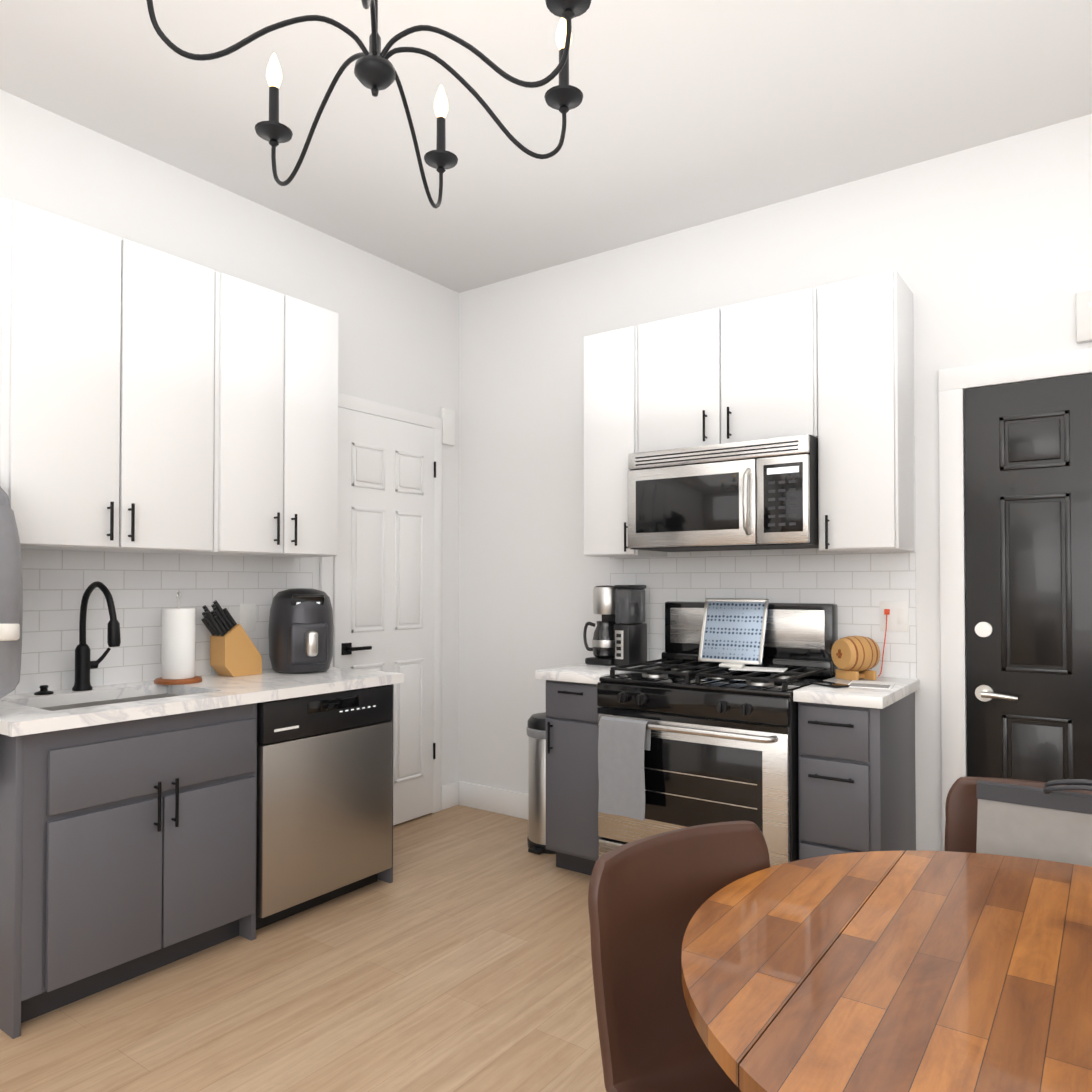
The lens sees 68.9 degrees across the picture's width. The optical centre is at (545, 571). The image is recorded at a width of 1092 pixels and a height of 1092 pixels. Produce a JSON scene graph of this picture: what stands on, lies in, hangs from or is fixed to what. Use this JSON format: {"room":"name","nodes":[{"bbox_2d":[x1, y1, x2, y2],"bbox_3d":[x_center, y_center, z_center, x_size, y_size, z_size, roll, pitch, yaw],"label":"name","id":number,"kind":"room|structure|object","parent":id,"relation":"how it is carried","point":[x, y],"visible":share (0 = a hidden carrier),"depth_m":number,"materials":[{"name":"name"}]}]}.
{"room":"kitchen","nodes":[
{"label":"kitchen","id":0,"kind":"room"},
{"bbox_2d":[52,707,223,782],"bbox_3d":[-1.358,0.567,2.696,0.012,0.179,0.580,-1,-1,36],"label":"drawer front","id":1,"kind":"structure","parent":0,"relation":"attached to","point":[117,746],"depth_m":2.57,"materials":[{"name":"grey wood"}]},
{"bbox_2d":[0,89,458,825],"bbox_3d":[-2.335,-0.184,2.349,0.120,3.070,6.300,-1,-1,36],"label":"wall","id":2,"kind":"structure","parent":0,"point":[398,337],"depth_m":3.81,"materials":[{"name":"paint"}]},
{"bbox_2d":[0,198,223,554],"bbox_3d":[-1.645,-0.637,2.932,0.329,1.116,0.741,-1,-1,36],"label":"upper cabinet","id":3,"kind":"object","parent":2,"relation":"attached to","point":[152,400],"depth_m":2.79,"materials":[{"name":"white wood"}]},
{"bbox_2d":[0,486,22,698],"bbox_3d":[-1.774,0.106,2.456,0.628,1.057,0.163,-1,-1,36],"label":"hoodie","id":4,"kind":"object","parent":3,"relation":"hanging from","point":[11,603],"visible":1,"depth_m":2.30,"materials":[{"name":"grey fabric"}]},
{"bbox_2d":[7,549,312,694],"bbox_3d":[-1.606,0.178,3.251,0.008,0.545,1.585,-1,-1,36],"label":"wall tiles","id":5,"kind":"structure","parent":2,"relation":"attached to","point":[144,588],"depth_m":3.17,"materials":[{"name":"white tile"}]},
{"bbox_2d":[240,603,255,630],"bbox_3d":[-1.348,0.208,3.598,0.006,0.125,0.080,-1,-1,36],"label":"electrical outlet plate","id":6,"kind":"object","parent":5,"relation":"attached to","point":[247,617],"visible":0.9,"depth_m":3.60,"materials":[{"name":"white plastic"}]},
{"bbox_2d":[216,274,337,557],"bbox_3d":[-1.251,-0.628,3.484,0.329,1.116,0.615,-1,-1,36],"label":"upper cabinet","id":7,"kind":"object","parent":2,"relation":"attached to","point":[281,350],"depth_m":3.37,"materials":[{"name":"white wood"}]},
{"bbox_2d":[320,393,441,824],"bbox_3d":[-0.838,0.241,4.259,0.084,2.280,0.860,-1,-1,36],"label":"door","id":8,"kind":"structure","parent":2,"relation":"in","point":[381,579],"depth_m":4.32,"materials":[{"name":"paint"}]},
{"bbox_2d":[441,408,454,445],"bbox_3d":[-0.578,-0.852,4.694,0.019,0.210,0.108,-1,-1,36],"label":"door chime","id":9,"kind":"object","parent":2,"relation":"attached to","point":[448,425],"visible":0.92,"depth_m":4.68,"materials":[{"name":"white plastic"}]},
{"bbox_2d":[0,805,606,1091],"bbox_3d":[-0.089,1.355,0.719,5.640,0.060,6.300,-1,-1,36],"label":"floor","id":10,"kind":"structure","parent":0,"point":[455,955],"depth_m":2.51,"materials":[{"name":"brown wood"}]},
{"bbox_2d":[0,747,256,1038],"bbox_3d":[-1.542,1.018,2.796,0.623,0.680,0.760,-1,-1,36],"label":"base cabinet","id":11,"kind":"object","parent":10,"relation":"on","point":[128,813],"depth_m":2.53,"materials":[{"name":"grey wood"}]},
{"bbox_2d":[0,667,403,738],"bbox_3d":[-1.332,0.463,3.065,0.644,0.040,1.528,-1,-1,36],"label":"countertop","id":12,"kind":"structure","parent":11,"relation":"on","point":[26,713],"depth_m":2.87,"materials":[{"name":"white stone"}]},
{"bbox_2d":[34,685,53,694],"bbox_3d":[-1.795,0.423,2.845,0.060,0.031,0.060,-1,-1,36],"label":"soap pump","id":13,"kind":"object","parent":12,"relation":"on","point":[43,690],"visible":0.98,"depth_m":2.83,"materials":[{"name":"black metal"}]},
{"bbox_2d":[72,581,120,690],"bbox_3d":[-1.613,0.238,2.912,0.288,0.403,0.123,-1,-1,36],"label":"faucet","id":14,"kind":"object","parent":12,"relation":"on","point":[84,664],"visible":1,"depth_m":2.93,"materials":[{"name":"black metal"}]},
{"bbox_2d":[154,591,201,684],"bbox_3d":[-1.472,0.262,3.188,0.176,0.364,0.176,-1,-1,36],"label":"paper towel","id":15,"kind":"object","parent":12,"relation":"on","point":[178,645],"visible":1,"depth_m":3.14,"materials":[{"name":"white paper"}]},
{"bbox_2d":[201,600,261,676],"bbox_3d":[-1.359,0.285,3.405,0.110,0.324,0.255,-1,-1,36],"label":"knife block","id":16,"kind":"object","parent":12,"relation":"on","point":[234,651],"visible":1,"depth_m":3.37,"materials":[{"name":"brown wood"}]},
{"bbox_2d":[268,588,333,673],"bbox_3d":[-1.084,0.263,3.586,0.360,0.373,0.287,-1,-1,36],"label":"air fryer","id":17,"kind":"object","parent":12,"relation":"on","point":[301,631],"visible":1,"depth_m":3.48,"materials":[{"name":"grey plastic"}]},
{"bbox_2d":[256,685,392,929],"bbox_3d":[-1.113,0.930,3.393,0.630,0.876,0.660,-1,-1,36],"label":"dishwasher","id":18,"kind":"object","parent":10,"relation":"on","point":[324,804],"visible":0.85,"depth_m":3.17,"materials":[{"name":"silver metal"}]},
{"bbox_2d":[527,712,555,854],"bbox_3d":[0.027,1.045,3.990,0.268,0.664,0.299,-1,-1,36],"label":"trash can","id":19,"kind":"object","parent":10,"relation":"on","point":[536,735],"visible":0.46,"depth_m":3.91,"materials":[{"name":"silver metal"}]},
{"bbox_2d":[535,663,658,874],"bbox_3d":[0.280,0.914,3.781,0.348,0.920,0.657,-1,-1,36],"label":"base cabinet","id":20,"kind":"object","parent":10,"relation":"on","point":[572,836],"visible":0.5,"depth_m":3.54,"materials":[{"name":"grey wood"}]},
{"bbox_2d":[583,585,646,665],"bbox_3d":[0.325,0.262,3.919,0.288,0.388,0.200,-1,-1,36],"label":"coffee maker","id":21,"kind":"object","parent":20,"relation":"on","point":[620,636],"visible":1,"depth_m":3.85,"materials":[{"name":"black plastic"}]},
{"bbox_2d":[588,821,769,1091],"bbox_3d":[0.376,0.913,1.291,0.458,0.849,0.528,1,-1,-35],"label":"chair","id":22,"kind":"object","parent":10,"relation":"on","point":[648,896],"visible":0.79,"depth_m":1.40,"materials":[{"name":"leather"}]},
{"bbox_2d":[597,601,837,866],"bbox_3d":[0.728,0.754,3.394,0.826,1.228,0.769,-1,-1,36],"label":"range","id":23,"kind":"object","parent":10,"relation":"on","point":[686,738],"visible":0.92,"depth_m":3.19,"materials":[{"name":"black"}]},
{"bbox_2d":[698,598,768,665],"bbox_3d":[0.844,0.268,3.589,0.300,0.289,0.098,-1,-1,36],"label":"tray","id":24,"kind":"object","parent":23,"relation":"on","point":[733,630],"visible":0.98,"depth_m":3.59,"materials":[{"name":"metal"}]},
{"bbox_2d":[719,663,787,671],"bbox_3d":[0.863,0.400,3.330,0.270,0.020,0.140,0,-1,24],"label":"papers","id":25,"kind":"object","parent":23,"relation":"on","point":[738,666],"visible":1,"depth_m":3.32,"materials":[{"name":"white paper"}]},
{"bbox_2d":[793,677,919,859],"bbox_3d":[1.227,0.903,3.104,0.313,0.920,0.657,-1,-1,36],"label":"base cabinet","id":26,"kind":"object","parent":10,"relation":"on","point":[856,773],"visible":0.69,"depth_m":2.89,"materials":[{"name":"grey wood"}]},
{"bbox_2d":[809,681,849,687],"bbox_3d":[1.097,0.438,3.082,0.074,0.008,0.150,0,-1,-19],"label":"phone","id":27,"kind":"object","parent":26,"relation":"on","point":[830,684],"visible":0.94,"depth_m":3.06,"materials":[{"name":"black plastic"}]},
{"bbox_2d":[831,636,879,680],"bbox_3d":[1.279,0.356,3.285,0.182,0.179,0.189,-1,-1,36],"label":"barrel","id":28,"kind":"object","parent":26,"relation":"on","point":[855,657],"visible":1,"depth_m":3.24,"materials":[{"name":"brown wood"}]},
{"bbox_2d":[848,680,894,689],"bbox_3d":[1.261,0.440,3.087,0.160,0.005,0.220,0,-1,28],"label":"magazine","id":29,"kind":"object","parent":26,"relation":"on","point":[870,684],"visible":1,"depth_m":3.07,"materials":[{"name":"white paper"}]},
{"bbox_2d":[681,850,1091,1091],"bbox_3d":[0.751,0.950,1.083,1.116,0.762,1.116,-1,-1,36],"label":"dining table","id":30,"kind":"object","parent":10,"relation":"on","point":[910,971],"visible":1,"depth_m":1.12,"materials":[{"name":"brown wood"}]},
{"bbox_2d":[945,777,1091,852],"bbox_3d":[1.048,0.918,1.655,0.459,0.849,0.533,-1,-1,36],"label":"chair","id":31,"kind":"object","parent":10,"relation":"on","point":[961,807],"visible":0.1,"depth_m":1.93,"materials":[{"name":"leather"}]},
{"bbox_2d":[976,779,1091,866],"bbox_3d":[1.161,0.634,1.658,0.459,0.402,0.128,-1,-1,36],"label":"bag","id":32,"kind":"object","parent":31,"relation":"on","point":[1050,821],"visible":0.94,"depth_m":1.70,"materials":[{"name":"fabric"}]},
{"bbox_2d":[0,0,1091,292],"bbox_3d":[-0.089,-1.774,0.769,5.640,0.060,6.300,-1,-1,36],"label":"ceiling","id":33,"kind":"structure","parent":0,"point":[684,114],"depth_m":2.90,"materials":[{"name":"paint"}]},
{"bbox_2d":[146,0,591,208],"bbox_3d":[-0.360,-1.323,1.637,0.910,0.814,0.868,-1,-1,36],"label":"chandelier","id":34,"kind":"object","parent":33,"relation":"hanging from","point":[375,72],"visible":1,"depth_m":1.71,"materials":[{"name":"black metal"}]},
{"bbox_2d":[458,114,1091,850],"bbox_3d":[1.708,-0.170,3.257,5.400,3.070,0.120,-1,-1,36],"label":"wall","id":35,"kind":"structure","parent":0,"point":[984,250],"depth_m":3.85,"materials":[{"name":"paint"}]},
{"bbox_2d":[452,781,527,819],"bbox_3d":[-0.108,1.314,4.433,1.049,0.140,0.038,-1,-1,36],"label":"baseboard","id":36,"kind":"structure","parent":35,"relation":"attached to","point":[495,800],"depth_m":4.59,"materials":[{"name":"paint"}]},
{"bbox_2d":[584,326,666,557],"bbox_3d":[0.391,-0.612,3.928,0.297,1.075,0.328,-1,-1,36],"label":"upper cabinet","id":37,"kind":"object","parent":35,"relation":"attached to","point":[610,356],"depth_m":3.79,"materials":[{"name":"white wood"}]},
{"bbox_2d":[636,288,819,452],"bbox_3d":[0.852,-0.850,3.603,0.827,0.610,0.328,-1,-1,36],"label":"upper cabinet","id":38,"kind":"object","parent":35,"relation":"attached to","point":[745,371],"depth_m":3.44,"materials":[{"name":"white wood"}]},
{"bbox_2d":[628,434,818,551],"bbox_3d":[0.811,-0.320,3.531,0.818,0.436,0.478,-1,-1,36],"label":"over-the-range microwave","id":39,"kind":"object","parent":38,"relation":"attached to","point":[760,494],"visible":1,"depth_m":3.35,"materials":[{"name":"silver metal"}]},
{"bbox_2d":[610,436,916,678],"bbox_3d":[0.934,-0.050,3.728,1.472,1.015,0.008,-1,-1,36],"label":"wall tile","id":40,"kind":"structure","parent":35,"relation":"attached to","point":[856,587],"depth_m":3.58,"materials":[{"name":"white tile"}]},
{"bbox_2d":[878,601,908,676],"bbox_3d":[1.452,0.286,3.328,0.117,0.318,0.032,-1,-1,36],"label":"electrical outlet plate","id":41,"kind":"object","parent":40,"relation":"attached to","point":[894,616],"visible":0.98,"depth_m":3.34,"materials":[{"name":"white plastic"}]},
{"bbox_2d":[816,270,914,552],"bbox_3d":[1.315,-0.622,3.268,0.303,1.075,0.328,-1,-1,36],"label":"upper cabinet","id":42,"kind":"object","parent":35,"relation":"attached to","point":[830,367],"depth_m":3.14,"materials":[{"name":"white wood"}]},
{"bbox_2d":[938,348,1091,850],"bbox_3d":[1.991,0.267,2.916,1.000,2.187,0.090,-1,-1,36],"label":"back door","id":43,"kind":"structure","parent":35,"relation":"in","point":[1015,520],"depth_m":3.06,"materials":[{"name":"black"}]},
{"bbox_2d":[1076,290,1091,342],"bbox_3d":[2.033,-0.947,2.942,0.120,0.185,0.031,-1,-1,36],"label":"box","id":44,"kind":"object","parent":35,"relation":"attached to","point":[1083,316],"visible":1,"depth_m":2.95,"materials":[{"name":"white plastic"}]}
]}

